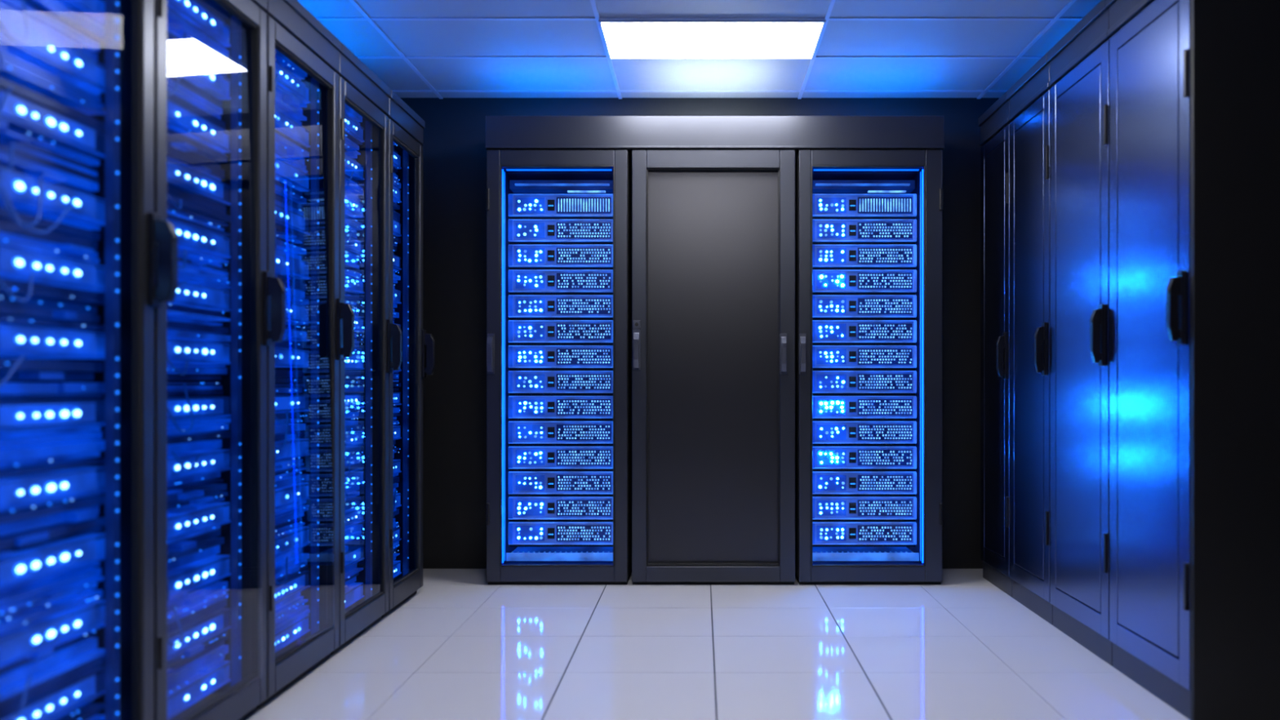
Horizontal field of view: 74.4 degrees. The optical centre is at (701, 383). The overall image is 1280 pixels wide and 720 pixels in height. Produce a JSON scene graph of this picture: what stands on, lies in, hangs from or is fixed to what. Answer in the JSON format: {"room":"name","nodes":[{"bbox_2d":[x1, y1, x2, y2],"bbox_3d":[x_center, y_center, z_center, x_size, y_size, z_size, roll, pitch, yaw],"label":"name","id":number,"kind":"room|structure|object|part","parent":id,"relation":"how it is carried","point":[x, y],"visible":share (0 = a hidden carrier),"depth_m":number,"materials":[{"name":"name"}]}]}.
{"room":"server room","nodes":[
{"label":"server room","id":0,"kind":"room"},
{"bbox_2d":[393,97,999,568],"bbox_3d":[0.050,-0.275,4.600,4.600,2.550,0.100,0,0,0],"label":"wall","id":1,"kind":"structure","parent":0,"point":[455,151],"depth_m":4.55,"materials":[{"name":"black paint"}]},
{"bbox_2d":[297,0,1101,98],"bbox_3d":[0.050,-1.587,1.375,4.600,0.086,6.350,0,0,0],"label":"ceiling","id":2,"kind":"structure","parent":0,"point":[441,49],"depth_m":3.84,"materials":[{"name":"grey tile"}]},
{"bbox_2d":[601,22,822,57],"bbox_3d":[0.045,-1.542,3.770,0.946,0.006,0.396,0,0,0],"label":"ceiling light","id":3,"kind":"object","parent":2,"relation":"in","point":[624,40],"visible":1,"depth_m":3.75,"materials":[{"name":"white plastic"}]},
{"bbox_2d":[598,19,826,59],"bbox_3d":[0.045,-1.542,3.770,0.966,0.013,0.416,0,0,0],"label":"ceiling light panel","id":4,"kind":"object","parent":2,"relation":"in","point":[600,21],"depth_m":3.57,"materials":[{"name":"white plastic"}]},
{"bbox_2d":[244,568,1189,719],"bbox_3d":[0.050,1.030,1.375,4.600,0.060,6.350,0,0,0],"label":"floor","id":5,"kind":"structure","parent":0,"point":[464,646],"depth_m":3.04,"materials":[{"name":"grey tile"}]},
{"bbox_2d":[0,0,177,719],"bbox_3d":[-1.726,-0.128,1.786,0.907,2.256,0.531,0,0,0],"label":"rack","id":6,"kind":"object","parent":5,"relation":"on","point":[87,260],"visible":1,"depth_m":1.93,"materials":[{"name":"black metal"}]},
{"bbox_3d":[-1.341,-0.085,1.783,0.038,2.100,0.520,0,0,0],"label":"door frame","id":7,"kind":"part","parent":6,"relation":"part of","materials":[{"name":"grey metal"}]},
{"bbox_3d":[-1.302,-0.300,2.034,0.059,0.225,0.034,0,0,0],"label":"handle","id":8,"kind":"part","parent":6,"relation":"part of","materials":[{"name":"black plastic"}]},
{"bbox_2d":[154,0,285,719],"bbox_3d":[-1.726,-0.128,2.314,0.907,2.256,0.532,0,0,0],"label":"rack","id":9,"kind":"object","parent":5,"relation":"on","point":[211,342],"visible":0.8,"depth_m":2.45,"materials":[{"name":"black metal"}]},
{"bbox_3d":[-1.302,-0.230,2.563,0.059,0.225,0.034,0,0,0],"label":"handle","id":10,"kind":"part","parent":9,"relation":"part of","materials":[{"name":"black plastic"}]},
{"bbox_2d":[226,0,354,709],"bbox_3d":[-1.726,-0.135,2.835,0.907,2.270,0.516,0,0,0],"label":"rack","id":11,"kind":"object","parent":5,"relation":"on","point":[303,55],"visible":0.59,"depth_m":2.99,"materials":[{"name":"black metal"}]},
{"bbox_3d":[-1.341,-0.085,2.833,0.038,2.100,0.505,0,0,0],"label":"door frame","id":12,"kind":"part","parent":11,"relation":"part of","materials":[{"name":"grey metal"}]},
{"bbox_3d":[-1.302,-0.200,3.076,0.059,0.225,0.034,0,0,0],"label":"handle","id":13,"kind":"part","parent":11,"relation":"part of","materials":[{"name":"black plastic"}]},
{"bbox_2d":[330,43,402,655],"bbox_3d":[-1.726,-0.135,3.337,0.907,2.270,0.493,0,0,0],"label":"rack","id":14,"kind":"object","parent":5,"relation":"on","point":[363,97],"visible":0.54,"depth_m":3.51,"materials":[{"name":"black metal"}]},
{"bbox_3d":[-1.341,-0.085,3.334,0.038,2.100,0.482,0,0,0],"label":"door frame","id":15,"kind":"part","parent":14,"relation":"part of","materials":[{"name":"grey metal"}]},
{"bbox_3d":[-1.302,-0.160,3.566,0.059,0.225,0.034,0,0,0],"label":"handle","id":16,"kind":"part","parent":14,"relation":"part of","materials":[{"name":"black plastic"}]},
{"bbox_2d":[382,89,435,617],"bbox_3d":[-1.726,-0.135,3.801,0.907,2.270,0.443,0,0,0],"label":"rack","id":17,"kind":"object","parent":5,"relation":"on","point":[406,126],"visible":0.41,"depth_m":3.97,"materials":[{"name":"black metal"}]},
{"bbox_3d":[-1.341,-0.085,3.799,0.038,2.100,0.432,0,0,0],"label":"door frame","id":18,"kind":"part","parent":17,"relation":"part of","materials":[{"name":"grey metal"}]},
{"bbox_3d":[-1.302,-0.145,4.006,0.059,0.225,0.034,0,0,0],"label":"handle","id":19,"kind":"part","parent":17,"relation":"part of","materials":[{"name":"black plastic"}]},
{"bbox_2d":[485,149,631,584],"bbox_3d":[-0.718,-0.082,4.335,0.702,2.163,0.420,0,0,0],"label":"rack","id":20,"kind":"object","parent":5,"relation":"on","point":[558,505],"visible":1,"depth_m":4.30,"materials":[{"name":"black metal"}]},
{"bbox_3d":[-1.044,-0.150,4.147,0.034,0.200,0.044,0,0,0],"label":"handle","id":21,"kind":"part","parent":20,"relation":"part of","materials":[{"name":"black metal"}]},
{"bbox_2d":[631,149,795,584],"bbox_3d":[0.059,-0.082,4.335,0.814,2.163,0.420,0,0,0],"label":"tall cabinet","id":22,"kind":"object","parent":5,"relation":"on","point":[713,230],"visible":1,"depth_m":4.21,"materials":[{"name":"black metal"}]},
{"bbox_3d":[-0.321,-0.170,4.147,0.036,0.200,0.044,0,0,0],"label":"handle","id":23,"kind":"part","parent":22,"relation":"part of","materials":[{"name":"silver metal"}]},
{"bbox_2d":[795,149,942,584],"bbox_3d":[0.839,-0.082,4.335,0.714,2.163,0.420,0,0,0],"label":"rack","id":24,"kind":"object","parent":5,"relation":"on","point":[868,505],"visible":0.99,"depth_m":4.30,"materials":[{"name":"black metal"}]},
{"bbox_2d":[484,115,944,161],"bbox_3d":[0.066,-1.254,4.351,2.274,0.182,0.388,0,0,0],"label":"header panel","id":25,"kind":"object","parent":24,"relation":"on","point":[629,133],"visible":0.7,"depth_m":4.16,"materials":[{"name":"grey metal"}]},
{"bbox_3d":[0.500,-0.150,4.147,0.034,0.200,0.044,0,0,0],"label":"handle","id":26,"kind":"part","parent":24,"relation":"part of","materials":[{"name":"silver metal"}]},
{"bbox_2d":[977,91,1012,597],"bbox_3d":[1.841,-0.193,4.136,0.897,2.385,0.408,0,0,0],"label":"storage cabinet","id":27,"kind":"object","parent":5,"relation":"on","point":[994,124],"visible":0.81,"depth_m":4.12,"materials":[{"name":"black metal"}]},
{"bbox_3d":[1.417,-0.134,3.967,0.049,0.220,0.030,0,0,0],"label":"handle","id":28,"kind":"part","parent":27,"relation":"part of","materials":[{"name":"black plastic"}]},
{"bbox_2d":[1007,53,1053,625],"bbox_3d":[1.841,-0.193,3.704,0.897,2.385,0.452,0,0,0],"label":"storage cabinet","id":29,"kind":"object","parent":5,"relation":"on","point":[1028,97],"visible":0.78,"depth_m":3.69,"materials":[{"name":"black metal"}]},
{"bbox_3d":[1.417,-0.146,3.513,0.049,0.220,0.030,0,0,0],"label":"handle","id":30,"kind":"part","parent":29,"relation":"part of","materials":[{"name":"black plastic"}]},
{"bbox_2d":[1047,0,1112,666],"bbox_3d":[1.841,-0.186,3.224,0.897,2.372,0.504,0,0,0],"label":"storage cabinet","id":31,"kind":"object","parent":5,"relation":"on","point":[1079,82],"visible":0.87,"depth_m":3.19,"materials":[{"name":"black metal"}]},
{"bbox_3d":[1.417,-0.175,3.007,0.049,0.220,0.030,0,0,0],"label":"handle","id":32,"kind":"part","parent":31,"relation":"part of","materials":[{"name":"black plastic"}]},
{"bbox_2d":[1106,0,1279,719],"bbox_3d":[1.847,-0.186,2.713,0.907,2.372,0.513,0,0,0],"label":"storage cabinet","id":33,"kind":"object","parent":5,"relation":"on","point":[1194,85],"visible":1,"depth_m":2.46,"materials":[{"name":"black metal"}]},
{"bbox_3d":[1.450,-0.157,2.724,0.040,2.126,0.487,0,0,0],"label":"door","id":34,"kind":"part","parent":33,"relation":"part of","materials":[{"name":"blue metal"}]},
{"bbox_3d":[1.417,-0.227,2.512,0.049,0.220,0.030,0,0,0],"label":"handle","id":35,"kind":"part","parent":33,"relation":"part of","materials":[{"name":"black plastic"}]},
{"bbox_3d":[1.870,-0.182,2.466,0.860,2.365,0.019,0,0,0],"label":"panel","id":36,"kind":"part","parent":33,"relation":"part of","materials":[{"name":"black metal"}]}
]}

